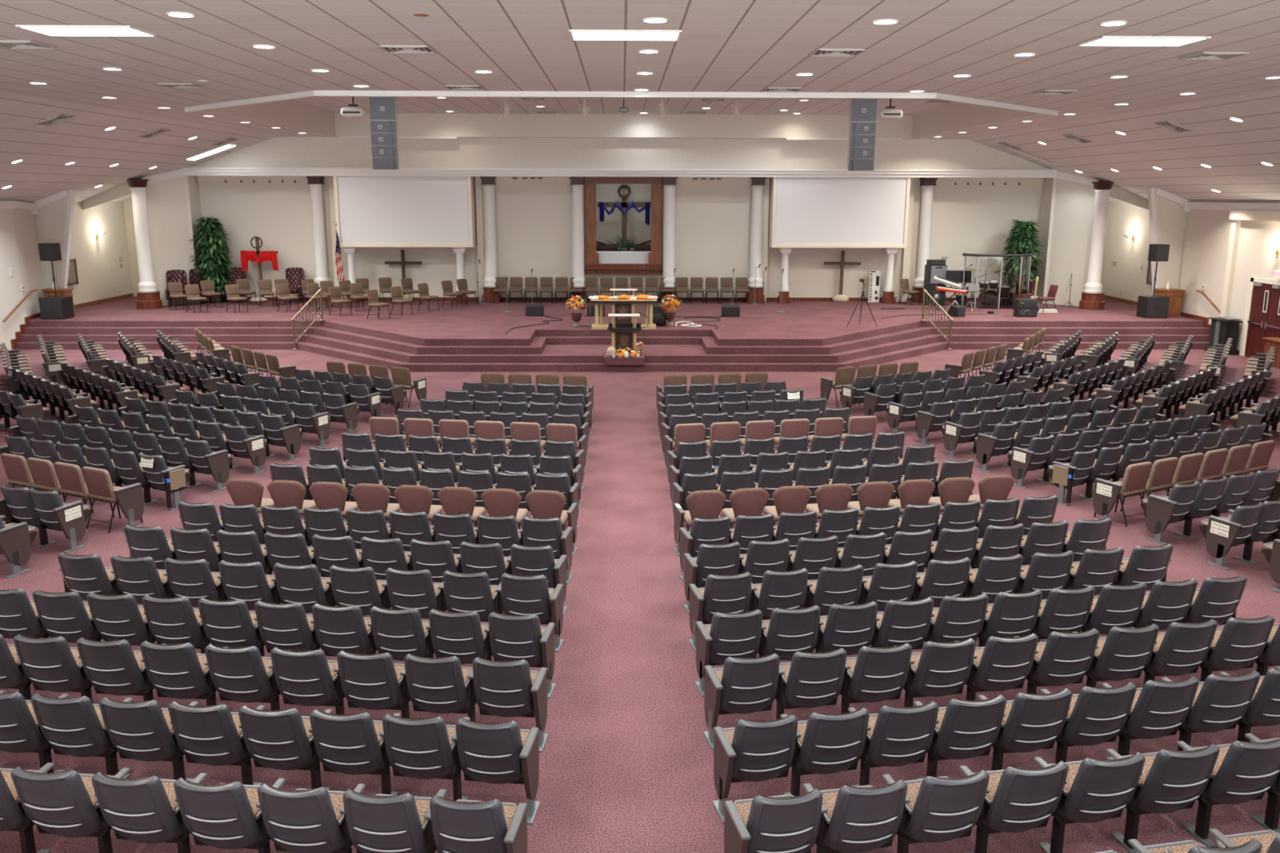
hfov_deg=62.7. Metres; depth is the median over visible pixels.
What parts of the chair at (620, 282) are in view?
backrest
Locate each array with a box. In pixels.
[368,96,399,169]
[847,97,877,170]
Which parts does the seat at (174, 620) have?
leg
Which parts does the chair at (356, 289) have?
backrest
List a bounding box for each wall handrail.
[2,288,37,322]
[1195,289,1220,313]
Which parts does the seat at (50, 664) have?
leg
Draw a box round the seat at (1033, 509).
[1014,495,1058,535]
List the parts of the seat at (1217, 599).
leg, leg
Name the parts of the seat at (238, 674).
leg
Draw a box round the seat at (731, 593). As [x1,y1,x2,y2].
[688,572,751,651]
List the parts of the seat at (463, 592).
armrest, leg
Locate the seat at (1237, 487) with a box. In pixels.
[1197,471,1254,517]
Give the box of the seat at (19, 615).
[0,588,49,639]
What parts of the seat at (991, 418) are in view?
leg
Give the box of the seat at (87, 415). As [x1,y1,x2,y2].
[66,404,102,435]
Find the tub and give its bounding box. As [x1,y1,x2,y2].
[596,251,650,263]
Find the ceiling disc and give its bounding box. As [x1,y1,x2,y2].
[196,80,208,82]
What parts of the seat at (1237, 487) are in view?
leg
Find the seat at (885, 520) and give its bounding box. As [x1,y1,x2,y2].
[855,505,900,544]
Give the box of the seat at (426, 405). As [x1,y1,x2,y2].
[420,399,448,418]
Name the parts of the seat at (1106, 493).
leg, armrest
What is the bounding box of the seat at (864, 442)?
[839,432,873,460]
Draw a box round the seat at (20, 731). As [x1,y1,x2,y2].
[0,692,69,773]
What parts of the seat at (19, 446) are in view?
armrest, panel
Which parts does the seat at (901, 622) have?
leg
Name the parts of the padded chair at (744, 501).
backrest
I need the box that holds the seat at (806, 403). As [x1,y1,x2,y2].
[799,397,826,417]
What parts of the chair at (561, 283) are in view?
backrest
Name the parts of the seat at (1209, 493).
foot plate, leg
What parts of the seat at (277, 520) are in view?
leg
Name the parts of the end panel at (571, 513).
armrest, panel, leg, foot plate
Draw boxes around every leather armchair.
[164,269,187,306]
[188,268,210,305]
[224,267,248,303]
[284,266,305,302]
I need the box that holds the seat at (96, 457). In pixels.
[82,444,123,487]
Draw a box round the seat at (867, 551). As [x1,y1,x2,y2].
[835,532,886,576]
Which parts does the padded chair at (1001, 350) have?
backrest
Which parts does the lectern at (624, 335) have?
post, emblem panel, post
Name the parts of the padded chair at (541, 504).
backrest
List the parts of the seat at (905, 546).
leg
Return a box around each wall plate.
[8,266,13,275]
[20,284,24,290]
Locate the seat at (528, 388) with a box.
[511,382,536,404]
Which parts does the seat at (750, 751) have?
foot plate, leg, panel, armrest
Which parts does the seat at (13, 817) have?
leg, foot plate, armrest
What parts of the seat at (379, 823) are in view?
leg, armrest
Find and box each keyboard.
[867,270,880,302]
[935,285,968,293]
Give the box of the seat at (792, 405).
[773,399,799,419]
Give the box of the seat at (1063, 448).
[1036,431,1079,484]
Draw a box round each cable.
[505,315,563,334]
[675,315,722,317]
[675,320,702,327]
[684,316,720,322]
[881,313,999,318]
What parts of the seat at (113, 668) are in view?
leg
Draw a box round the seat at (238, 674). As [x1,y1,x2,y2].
[204,644,289,710]
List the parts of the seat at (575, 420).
panel, armrest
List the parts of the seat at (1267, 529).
foot plate, leg, panel, leg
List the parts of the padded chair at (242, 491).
backrest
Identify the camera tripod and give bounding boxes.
[846,278,877,327]
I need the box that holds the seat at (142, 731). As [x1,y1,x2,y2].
[98,697,199,781]
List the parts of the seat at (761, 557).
leg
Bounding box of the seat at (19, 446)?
[0,434,56,488]
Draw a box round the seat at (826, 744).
[780,707,869,796]
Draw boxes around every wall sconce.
[94,230,104,240]
[1126,231,1135,242]
[1268,244,1279,257]
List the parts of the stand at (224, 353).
armrest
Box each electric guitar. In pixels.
[1013,275,1023,306]
[1031,276,1039,306]
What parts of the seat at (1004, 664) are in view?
leg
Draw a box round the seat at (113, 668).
[75,637,167,701]
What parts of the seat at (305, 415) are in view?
armrest, panel, leg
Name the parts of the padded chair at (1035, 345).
backrest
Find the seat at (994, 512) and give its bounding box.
[976,497,1019,538]
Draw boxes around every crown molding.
[0,168,185,213]
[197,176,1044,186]
[1055,171,1279,211]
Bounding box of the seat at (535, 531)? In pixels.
[521,515,573,584]
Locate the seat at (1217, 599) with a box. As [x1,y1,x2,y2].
[1181,574,1247,625]
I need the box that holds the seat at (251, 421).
[235,410,275,457]
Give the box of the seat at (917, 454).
[896,444,936,497]
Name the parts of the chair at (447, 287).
backrest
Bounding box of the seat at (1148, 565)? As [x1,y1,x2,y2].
[1113,543,1173,591]
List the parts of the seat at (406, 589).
armrest, leg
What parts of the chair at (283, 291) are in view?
backrest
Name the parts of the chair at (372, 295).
backrest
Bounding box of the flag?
[334,221,345,305]
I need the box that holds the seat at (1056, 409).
[1041,400,1071,428]
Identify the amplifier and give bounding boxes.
[923,259,946,306]
[1013,297,1038,316]
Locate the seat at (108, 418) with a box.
[97,408,126,438]
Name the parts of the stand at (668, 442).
armrest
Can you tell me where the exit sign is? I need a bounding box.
[1273,271,1279,279]
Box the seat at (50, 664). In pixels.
[13,634,106,703]
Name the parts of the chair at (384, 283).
backrest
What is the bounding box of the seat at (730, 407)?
[719,400,746,422]
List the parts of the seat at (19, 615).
leg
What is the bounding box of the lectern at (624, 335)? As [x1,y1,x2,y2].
[607,311,648,353]
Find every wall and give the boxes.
[0,200,44,350]
[34,196,67,288]
[66,201,132,305]
[123,199,139,296]
[137,175,208,306]
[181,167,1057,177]
[189,137,1052,177]
[199,176,1042,301]
[206,99,1038,137]
[1033,177,1095,306]
[1101,200,1187,302]
[1109,186,1148,209]
[1155,194,1186,288]
[1178,200,1279,351]
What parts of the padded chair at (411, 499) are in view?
backrest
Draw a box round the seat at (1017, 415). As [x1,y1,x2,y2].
[1001,405,1027,431]
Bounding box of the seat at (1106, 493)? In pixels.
[1093,478,1123,525]
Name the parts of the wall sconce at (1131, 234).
lamp shade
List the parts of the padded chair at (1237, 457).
frame, backrest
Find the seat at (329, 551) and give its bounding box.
[311,533,364,577]
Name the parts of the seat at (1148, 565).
leg, leg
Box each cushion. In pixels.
[0,771,20,804]
[4,524,35,533]
[8,473,34,487]
[8,646,21,666]
[19,767,70,774]
[21,635,58,639]
[26,702,39,728]
[30,602,39,620]
[34,477,61,491]
[38,693,81,699]
[39,590,71,593]
[61,482,88,497]
[63,553,93,555]
[70,648,83,670]
[80,777,99,809]
[83,638,121,642]
[84,604,93,622]
[88,486,121,502]
[93,592,127,596]
[93,706,106,733]
[100,773,151,780]
[104,568,115,582]
[106,697,150,703]
[116,555,146,558]
[129,525,156,528]
[133,652,146,673]
[138,608,147,625]
[147,595,180,599]
[147,641,185,645]
[158,571,167,585]
[161,782,178,814]
[162,711,173,736]
[167,541,174,553]
[168,293,186,297]
[168,467,189,474]
[170,558,200,561]
[175,702,219,707]
[176,528,202,530]
[182,778,233,786]
[186,296,206,301]
[194,610,202,627]
[197,655,208,675]
[201,292,221,296]
[201,343,221,349]
[204,598,238,602]
[205,346,224,352]
[211,573,221,588]
[212,644,250,648]
[213,543,220,555]
[222,434,227,443]
[222,529,248,533]
[224,503,250,506]
[225,560,256,564]
[226,296,247,301]
[231,715,242,740]
[239,290,256,294]
[244,362,268,368]
[244,787,260,820]
[245,706,290,711]
[249,613,257,627]
[256,497,275,511]
[257,365,281,372]
[258,291,275,295]
[260,545,266,558]
[261,600,296,604]
[262,658,272,679]
[266,576,275,591]
[266,784,318,791]
[269,370,280,375]
[269,532,296,535]
[275,499,316,515]
[276,647,316,652]
[278,296,297,300]
[280,563,308,566]
[288,288,297,293]
[301,520,306,532]
[302,719,312,744]
[306,616,314,633]
[307,547,314,560]
[308,295,328,299]
[316,501,358,516]
[317,534,344,537]
[317,710,363,715]
[319,604,352,607]
[320,578,328,591]
[321,293,329,296]
[328,662,337,679]
[328,793,343,822]
[330,298,351,303]
[335,565,365,568]
[341,292,351,295]
[344,651,384,655]
[350,295,367,299]
[350,508,377,511]
[351,790,404,797]
[355,550,361,562]
[358,502,400,518]
[364,619,370,632]
[366,537,392,540]
[368,302,389,306]
[372,434,406,442]
[373,723,382,744]
[376,606,413,610]
[377,581,384,592]
[378,288,390,293]
[390,714,435,719]
[391,298,412,302]
[391,568,422,571]
[393,381,414,388]
[394,666,404,681]
[395,511,422,513]
[401,505,443,519]
[402,289,418,293]
[404,552,409,562]
[406,435,440,444]
[411,654,452,659]
[415,800,429,826]
[416,539,442,542]
[419,295,438,299]
[422,622,428,635]
[433,584,439,595]
[435,609,471,613]
[438,512,462,515]
[438,795,493,804]
[441,437,475,445]
[442,292,462,296]
[444,506,485,521]
[446,727,456,748]
[448,570,481,573]
[453,555,458,564]
[457,290,476,293]
[462,669,471,684]
[464,719,510,724]
[466,542,493,545]
[480,625,487,638]
[480,657,521,662]
[481,514,509,517]
[487,508,528,524]
[490,586,497,597]
[493,288,507,292]
[494,612,529,616]
[502,805,515,829]
[503,558,508,567]
[505,438,511,446]
[506,573,541,577]
[508,288,523,292]
[516,544,544,547]
[520,731,528,746]
[523,288,537,292]
[527,516,555,519]
[530,510,568,525]
[530,672,537,685]
[538,288,553,292]
[541,440,546,448]
[541,628,546,635]
[548,589,553,597]
[554,288,568,292]
[568,288,583,292]
[584,288,598,292]
[600,288,613,292]
[615,290,628,292]
[630,288,644,292]
[644,288,658,292]
[660,288,673,292]
[675,288,688,292]
[684,510,720,525]
[689,288,704,292]
[698,589,704,596]
[700,516,724,519]
[704,440,711,448]
[704,542,734,545]
[705,288,719,292]
[705,626,711,633]
[713,572,746,576]
[714,670,723,682]
[719,609,755,614]
[720,288,734,292]
[721,507,763,523]
[724,730,734,744]
[732,654,771,659]
[734,288,749,292]
[735,801,751,826]
[738,438,745,446]
[741,513,768,516]
[742,555,746,564]
[743,715,789,722]
[754,538,784,542]
[755,585,761,595]
[763,505,804,520]
[763,622,769,635]
[763,790,813,799]
[769,568,803,572]
[773,436,779,444]
[777,605,814,610]
[780,664,790,680]
[786,511,811,513]
[790,551,795,564]
[797,723,806,744]
[802,648,839,653]
[804,503,822,518]
[807,535,833,538]
[808,435,840,443]
[809,581,817,592]
[815,524,819,535]
[816,709,860,715]
[820,617,826,631]
[822,791,838,820]
[828,564,857,568]
[831,381,852,388]
[836,601,871,605]
[838,548,844,560]
[841,433,874,442]
[845,659,856,675]
[846,501,863,515]
[848,780,898,789]
[854,532,881,535]
[863,577,871,590]
[866,644,904,648]
[866,715,877,737]
[869,505,895,508]
[876,613,883,627]
[880,561,911,564]
[884,546,890,558]
[887,498,904,513]
[888,702,930,708]
[893,597,927,601]
[901,289,919,293]
[901,529,927,533]
[906,782,921,812]
[911,502,935,506]
[911,653,920,674]
[916,573,924,588]
[927,496,944,511]
[930,542,937,555]
[931,609,938,626]
[931,639,968,644]
[933,771,980,779]
[935,709,946,731]
[937,558,964,561]
[946,526,973,529]
[960,363,982,369]
[960,368,970,373]
[967,494,983,509]
[968,570,977,584]
[972,360,993,366]
[973,648,983,669]
[975,539,982,551]
[983,357,1004,364]
[984,605,992,622]
[986,554,1017,557]
[986,773,1002,805]
[1002,702,1013,728]
[1013,346,1032,352]
[1017,343,1038,349]
[1020,536,1026,549]
[1020,566,1029,581]
[1021,293,1032,296]
[1034,644,1045,664]
[1035,297,1055,300]
[1036,520,1063,524]
[1037,601,1045,618]
[1039,551,1068,554]
[1048,463,1069,471]
[1062,764,1080,796]
[1063,533,1071,546]
[1066,696,1077,722]
[1070,563,1079,577]
[1083,518,1106,520]
[1089,598,1097,615]
[1090,547,1118,551]
[1093,639,1106,659]
[1113,480,1145,497]
[1119,560,1128,573]
[1128,690,1141,716]
[1136,843,1199,852]
[1137,755,1156,788]
[1140,594,1149,611]
[1141,544,1167,547]
[1142,496,1168,504]
[1145,477,1171,491]
[1152,634,1164,654]
[1153,676,1191,683]
[1160,578,1191,582]
[1168,744,1211,752]
[1171,472,1196,485]
[1178,620,1209,624]
[1190,591,1199,608]
[1190,684,1203,710]
[1196,470,1221,481]
[1200,467,1244,476]
[1200,517,1230,527]
[1200,840,1251,849]
[1209,630,1222,650]
[1210,746,1229,779]
[1213,575,1241,579]
[1215,833,1277,852]
[1217,671,1252,676]
[1235,615,1267,619]
[1240,738,1279,743]
[1244,465,1267,472]
[1250,678,1263,703]
[1263,543,1272,551]
[1266,625,1279,645]
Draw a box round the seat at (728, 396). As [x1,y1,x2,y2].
[718,391,747,412]
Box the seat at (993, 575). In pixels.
[962,554,1022,603]
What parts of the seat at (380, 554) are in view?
leg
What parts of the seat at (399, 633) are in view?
leg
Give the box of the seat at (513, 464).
[500,453,539,485]
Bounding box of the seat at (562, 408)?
[557,403,590,445]
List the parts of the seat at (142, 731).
leg, armrest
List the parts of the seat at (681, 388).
panel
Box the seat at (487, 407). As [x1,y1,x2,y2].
[474,400,502,421]
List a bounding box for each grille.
[38,244,53,260]
[39,298,63,319]
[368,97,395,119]
[370,120,395,133]
[370,133,396,145]
[371,146,397,157]
[372,157,398,169]
[525,307,542,315]
[587,307,604,315]
[653,307,666,314]
[723,307,739,315]
[848,146,874,159]
[848,159,873,170]
[849,134,875,146]
[850,98,877,121]
[850,122,875,134]
[930,266,946,283]
[957,307,965,316]
[1017,306,1037,315]
[1146,297,1168,317]
[1155,244,1169,261]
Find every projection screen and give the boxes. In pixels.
[333,176,476,247]
[768,177,911,248]
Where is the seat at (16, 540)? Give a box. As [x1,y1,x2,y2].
[0,517,37,578]
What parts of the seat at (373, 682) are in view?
armrest, leg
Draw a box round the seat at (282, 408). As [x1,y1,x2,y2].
[266,399,304,443]
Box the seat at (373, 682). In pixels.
[337,650,410,718]
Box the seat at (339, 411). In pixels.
[322,392,359,433]
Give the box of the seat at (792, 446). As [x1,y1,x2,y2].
[773,435,808,463]
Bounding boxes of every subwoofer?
[38,296,74,319]
[1136,295,1169,318]
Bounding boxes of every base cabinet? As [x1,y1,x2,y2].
[40,288,75,315]
[1154,288,1185,316]
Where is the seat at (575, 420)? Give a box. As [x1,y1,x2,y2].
[553,413,588,458]
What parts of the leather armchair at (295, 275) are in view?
arm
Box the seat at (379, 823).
[342,789,447,852]
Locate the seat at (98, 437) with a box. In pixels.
[83,424,115,459]
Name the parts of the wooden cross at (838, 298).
post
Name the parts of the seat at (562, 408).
armrest, panel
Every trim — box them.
[60,189,75,288]
[184,90,1057,115]
[328,176,915,302]
[1147,187,1159,293]
[1220,209,1279,316]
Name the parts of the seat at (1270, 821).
armrest, foot plate, leg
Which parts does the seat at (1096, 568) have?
leg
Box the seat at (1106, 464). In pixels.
[1078,444,1124,500]
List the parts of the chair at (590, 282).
backrest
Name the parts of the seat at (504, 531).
leg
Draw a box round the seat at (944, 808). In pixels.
[881,769,989,852]
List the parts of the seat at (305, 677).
armrest, leg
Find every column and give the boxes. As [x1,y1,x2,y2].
[126,178,163,309]
[306,176,330,302]
[343,247,360,302]
[453,247,467,302]
[480,176,501,302]
[569,177,586,302]
[659,177,677,301]
[746,177,766,302]
[777,247,791,303]
[881,248,897,303]
[911,177,937,302]
[1078,181,1114,310]
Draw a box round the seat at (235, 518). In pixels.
[218,502,265,544]
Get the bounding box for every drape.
[240,250,278,271]
[599,201,649,225]
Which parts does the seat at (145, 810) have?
leg, armrest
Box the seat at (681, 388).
[657,384,687,404]
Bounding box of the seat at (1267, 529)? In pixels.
[1226,500,1279,564]
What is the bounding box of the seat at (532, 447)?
[510,438,545,467]
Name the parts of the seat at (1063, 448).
foot plate, leg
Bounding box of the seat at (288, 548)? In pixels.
[264,531,317,572]
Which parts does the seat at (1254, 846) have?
armrest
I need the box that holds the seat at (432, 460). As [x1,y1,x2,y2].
[422,450,462,483]
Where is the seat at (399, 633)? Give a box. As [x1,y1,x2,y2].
[369,606,434,661]
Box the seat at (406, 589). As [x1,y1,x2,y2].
[386,567,447,618]
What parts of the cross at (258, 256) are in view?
post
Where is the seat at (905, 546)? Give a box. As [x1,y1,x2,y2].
[881,528,933,573]
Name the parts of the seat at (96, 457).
leg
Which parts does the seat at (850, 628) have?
leg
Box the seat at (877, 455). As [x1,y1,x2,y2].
[861,445,899,476]
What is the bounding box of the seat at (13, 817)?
[0,762,54,852]
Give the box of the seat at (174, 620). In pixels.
[142,595,209,653]
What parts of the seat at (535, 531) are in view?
armrest, panel, leg, foot plate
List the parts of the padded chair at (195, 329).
backrest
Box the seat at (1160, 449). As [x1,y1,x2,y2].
[1124,436,1174,491]
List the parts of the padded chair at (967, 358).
backrest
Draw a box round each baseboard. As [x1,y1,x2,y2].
[10,312,40,350]
[74,293,133,308]
[221,297,955,301]
[1103,294,1137,305]
[1180,311,1210,334]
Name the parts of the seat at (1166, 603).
leg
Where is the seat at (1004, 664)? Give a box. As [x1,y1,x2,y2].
[954,632,1038,700]
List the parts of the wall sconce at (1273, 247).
lamp shade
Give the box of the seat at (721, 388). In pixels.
[713,382,737,403]
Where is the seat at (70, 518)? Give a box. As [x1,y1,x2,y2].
[28,488,91,553]
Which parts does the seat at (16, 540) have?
armrest, panel, leg, foot plate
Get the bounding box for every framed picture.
[67,258,78,285]
[1146,261,1151,284]
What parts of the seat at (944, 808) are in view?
armrest, leg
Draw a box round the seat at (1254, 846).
[1128,837,1262,852]
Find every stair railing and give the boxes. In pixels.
[291,288,324,350]
[920,288,953,350]
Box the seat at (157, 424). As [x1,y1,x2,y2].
[145,413,175,444]
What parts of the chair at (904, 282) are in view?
backrest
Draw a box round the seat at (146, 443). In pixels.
[132,431,169,466]
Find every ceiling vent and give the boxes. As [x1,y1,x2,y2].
[0,40,57,48]
[35,113,75,125]
[138,128,170,137]
[155,82,206,88]
[211,137,237,145]
[378,44,436,53]
[444,84,484,89]
[520,97,545,99]
[536,111,556,113]
[686,111,706,113]
[701,97,725,101]
[762,86,802,92]
[809,48,866,56]
[925,99,951,102]
[997,142,1022,149]
[1031,89,1079,94]
[1062,133,1092,142]
[1154,120,1192,132]
[1178,51,1249,59]
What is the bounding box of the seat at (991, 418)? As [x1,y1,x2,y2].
[967,408,1005,454]
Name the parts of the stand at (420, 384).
armrest, panel, leg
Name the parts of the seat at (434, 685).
armrest, leg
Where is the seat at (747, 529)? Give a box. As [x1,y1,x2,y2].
[728,513,773,554]
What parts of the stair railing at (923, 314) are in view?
post, rail, rail, post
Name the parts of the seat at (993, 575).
leg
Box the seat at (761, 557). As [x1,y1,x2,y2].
[737,538,790,583]
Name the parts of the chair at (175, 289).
backrest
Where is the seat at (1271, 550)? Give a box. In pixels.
[1261,538,1279,593]
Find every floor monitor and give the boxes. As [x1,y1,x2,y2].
[525,304,543,315]
[586,304,604,315]
[653,304,666,314]
[720,304,739,316]
[947,304,965,317]
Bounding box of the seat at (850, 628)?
[814,600,877,655]
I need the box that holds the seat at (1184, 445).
[1149,433,1198,486]
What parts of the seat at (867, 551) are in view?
leg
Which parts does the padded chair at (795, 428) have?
backrest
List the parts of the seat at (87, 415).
armrest, panel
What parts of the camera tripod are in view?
leg, leg, leg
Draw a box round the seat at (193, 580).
[164,557,227,607]
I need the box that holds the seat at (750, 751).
[712,714,797,823]
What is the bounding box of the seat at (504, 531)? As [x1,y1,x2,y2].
[476,514,523,556]
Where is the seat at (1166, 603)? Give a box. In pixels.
[1131,578,1197,631]
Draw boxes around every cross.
[240,236,278,302]
[384,249,422,299]
[597,184,650,251]
[824,250,860,302]
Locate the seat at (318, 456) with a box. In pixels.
[307,447,350,499]
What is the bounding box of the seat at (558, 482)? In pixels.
[535,472,579,528]
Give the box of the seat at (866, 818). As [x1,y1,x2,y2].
[802,779,907,852]
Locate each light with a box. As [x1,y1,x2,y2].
[0,185,12,188]
[10,159,22,163]
[15,24,158,36]
[28,81,47,84]
[101,96,117,98]
[102,66,122,70]
[104,125,115,130]
[156,106,170,108]
[165,11,195,17]
[186,144,236,160]
[252,44,275,48]
[310,68,329,71]
[352,84,369,87]
[474,70,493,73]
[568,29,681,40]
[633,88,649,90]
[635,71,653,74]
[637,48,659,53]
[642,17,668,22]
[795,72,813,75]
[871,18,898,24]
[908,89,924,92]
[952,74,971,76]
[1003,147,1053,163]
[1013,52,1035,56]
[1075,35,1211,46]
[1099,20,1128,26]
[1109,75,1128,78]
[1114,102,1128,105]
[1115,130,1126,134]
[1151,166,1162,169]
[1179,92,1196,94]
[1200,163,1212,168]
[1210,188,1221,192]
[1229,116,1244,122]
[1260,161,1274,165]
[1263,75,1279,79]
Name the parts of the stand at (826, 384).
panel, armrest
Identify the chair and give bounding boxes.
[0,453,38,490]
[26,457,84,503]
[53,462,115,517]
[81,466,142,533]
[167,281,190,310]
[184,284,208,313]
[193,327,217,352]
[197,330,221,353]
[200,280,222,307]
[202,333,224,355]
[206,337,231,360]
[224,284,248,313]
[225,478,275,512]
[230,345,258,372]
[235,279,257,305]
[241,348,271,376]
[253,351,281,376]
[257,280,275,307]
[266,353,281,384]
[266,480,316,515]
[274,278,291,306]
[275,283,299,311]
[301,279,314,306]
[306,282,328,311]
[308,481,358,516]
[320,280,339,308]
[326,360,346,379]
[328,286,351,316]
[338,280,359,307]
[347,363,367,383]
[349,283,369,311]
[351,483,400,523]
[355,278,368,305]
[366,288,390,319]
[368,364,393,405]
[368,417,407,446]
[377,277,395,303]
[390,286,413,315]
[391,366,414,408]
[394,484,443,525]
[400,278,421,305]
[403,417,441,448]
[417,283,439,311]
[437,486,485,527]
[438,419,475,448]
[441,280,462,308]
[456,278,476,306]
[474,420,511,449]
[480,373,504,391]
[480,488,528,528]
[493,276,508,303]
[507,373,531,391]
[508,276,523,303]
[510,422,546,449]
[523,276,538,303]
[524,489,568,531]
[535,373,562,393]
[538,277,553,303]
[546,423,578,451]
[554,277,568,303]
[563,374,588,394]
[568,277,583,298]
[584,277,598,301]
[600,277,613,296]
[615,277,628,295]
[630,277,644,295]
[644,277,658,303]
[660,277,673,303]
[662,374,687,394]
[672,422,705,454]
[675,277,688,303]
[684,489,726,531]
[686,373,714,392]
[689,277,704,303]
[704,277,719,303]
[704,422,740,448]
[713,373,741,391]
[720,277,734,303]
[721,487,768,528]
[734,277,749,303]
[738,420,775,446]
[745,372,768,391]
[763,485,811,525]
[773,418,809,447]
[804,483,853,523]
[807,417,844,444]
[831,366,855,407]
[840,415,877,445]
[846,481,894,515]
[857,364,877,405]
[878,363,897,383]
[887,479,935,513]
[898,278,919,305]
[898,361,918,380]
[927,476,975,511]
[959,351,973,386]
[960,349,985,382]
[967,346,996,378]
[967,475,1014,509]
[978,343,1007,373]
[1005,337,1030,359]
[1013,333,1035,354]
[1017,330,1041,352]
[1021,280,1035,297]
[1035,284,1058,313]
[1037,327,1046,354]
[1093,462,1151,526]
[1120,457,1178,511]
[1148,453,1204,496]
[1196,448,1228,488]
[1200,444,1252,478]
[1244,440,1275,474]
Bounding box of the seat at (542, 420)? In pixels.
[521,413,553,440]
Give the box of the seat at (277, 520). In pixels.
[261,505,311,546]
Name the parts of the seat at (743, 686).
foot plate, leg, panel, armrest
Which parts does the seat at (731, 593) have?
foot plate, leg, panel, armrest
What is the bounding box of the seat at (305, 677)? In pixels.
[270,647,345,715]
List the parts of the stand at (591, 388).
panel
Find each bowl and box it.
[570,311,582,321]
[664,311,675,320]
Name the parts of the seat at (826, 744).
armrest, leg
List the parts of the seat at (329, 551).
leg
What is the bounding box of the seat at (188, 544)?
[169,527,222,572]
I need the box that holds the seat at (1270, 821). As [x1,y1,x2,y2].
[1244,733,1279,833]
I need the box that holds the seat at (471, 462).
[461,452,501,484]
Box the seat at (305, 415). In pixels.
[291,401,331,448]
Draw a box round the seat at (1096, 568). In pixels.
[1063,546,1124,595]
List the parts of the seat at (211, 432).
leg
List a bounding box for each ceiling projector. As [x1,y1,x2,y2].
[340,96,366,117]
[877,98,902,119]
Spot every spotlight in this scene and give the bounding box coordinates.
[499,99,514,119]
[577,99,591,119]
[654,99,668,119]
[728,100,743,120]
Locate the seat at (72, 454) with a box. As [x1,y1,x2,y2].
[55,441,88,497]
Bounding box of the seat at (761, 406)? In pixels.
[746,400,773,420]
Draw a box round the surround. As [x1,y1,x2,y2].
[583,177,663,274]
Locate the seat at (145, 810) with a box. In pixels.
[91,772,207,852]
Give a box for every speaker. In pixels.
[38,243,62,297]
[1147,244,1169,296]
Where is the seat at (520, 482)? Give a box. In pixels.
[496,471,535,511]
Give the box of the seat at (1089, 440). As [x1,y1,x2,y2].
[1067,428,1103,462]
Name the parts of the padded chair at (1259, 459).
frame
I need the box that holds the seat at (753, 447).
[740,437,774,466]
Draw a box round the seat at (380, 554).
[360,536,413,580]
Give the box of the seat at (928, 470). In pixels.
[896,461,938,517]
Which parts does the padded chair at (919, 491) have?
backrest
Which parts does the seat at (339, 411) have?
armrest, panel, leg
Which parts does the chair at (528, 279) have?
backrest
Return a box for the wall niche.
[595,183,651,244]
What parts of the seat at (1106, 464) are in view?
foot plate, leg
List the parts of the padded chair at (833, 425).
backrest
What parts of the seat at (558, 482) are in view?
armrest, panel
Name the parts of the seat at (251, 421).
leg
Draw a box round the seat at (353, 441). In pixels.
[341,432,376,461]
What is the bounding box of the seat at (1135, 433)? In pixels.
[1121,422,1150,454]
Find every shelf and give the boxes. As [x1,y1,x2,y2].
[595,240,650,251]
[607,322,641,332]
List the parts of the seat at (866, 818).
armrest, leg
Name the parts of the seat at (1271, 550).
panel, foot plate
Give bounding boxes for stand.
[211,348,230,360]
[278,365,296,377]
[412,377,426,408]
[472,280,484,302]
[478,259,487,304]
[502,276,511,312]
[529,268,534,304]
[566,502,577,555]
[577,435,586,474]
[585,299,591,325]
[587,384,594,415]
[595,269,597,295]
[609,288,636,296]
[656,384,662,414]
[664,435,673,474]
[673,502,684,555]
[732,268,734,304]
[751,263,760,304]
[757,266,768,304]
[776,268,785,312]
[820,377,833,407]
[936,283,955,311]
[944,297,959,311]
[944,363,962,377]
[955,293,962,305]
[964,290,980,311]
[1006,348,1024,359]
[1061,273,1073,307]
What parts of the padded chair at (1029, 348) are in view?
backrest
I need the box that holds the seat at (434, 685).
[404,653,476,721]
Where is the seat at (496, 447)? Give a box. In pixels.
[475,437,511,466]
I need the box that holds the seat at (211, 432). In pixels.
[195,420,238,470]
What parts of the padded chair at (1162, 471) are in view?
frame, backrest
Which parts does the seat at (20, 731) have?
leg, foot plate, armrest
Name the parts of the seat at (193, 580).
leg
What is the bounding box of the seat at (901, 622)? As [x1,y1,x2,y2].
[870,597,933,649]
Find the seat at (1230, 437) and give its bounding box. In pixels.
[1196,426,1244,450]
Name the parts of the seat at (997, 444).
foot plate, leg, panel, armrest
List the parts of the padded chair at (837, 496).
backrest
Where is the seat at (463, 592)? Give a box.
[443,570,503,621]
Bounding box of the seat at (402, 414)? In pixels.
[396,408,424,435]
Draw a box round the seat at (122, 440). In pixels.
[107,427,140,462]
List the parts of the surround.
sill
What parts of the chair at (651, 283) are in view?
backrest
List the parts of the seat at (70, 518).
armrest, panel, leg, foot plate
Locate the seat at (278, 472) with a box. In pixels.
[269,462,312,506]
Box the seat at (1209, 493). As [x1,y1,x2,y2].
[1169,476,1227,539]
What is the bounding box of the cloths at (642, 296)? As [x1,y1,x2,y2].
[596,293,654,299]
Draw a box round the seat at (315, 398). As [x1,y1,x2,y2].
[300,390,334,432]
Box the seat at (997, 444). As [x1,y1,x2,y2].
[973,422,1017,472]
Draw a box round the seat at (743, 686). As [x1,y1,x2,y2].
[703,653,779,750]
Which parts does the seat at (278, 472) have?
leg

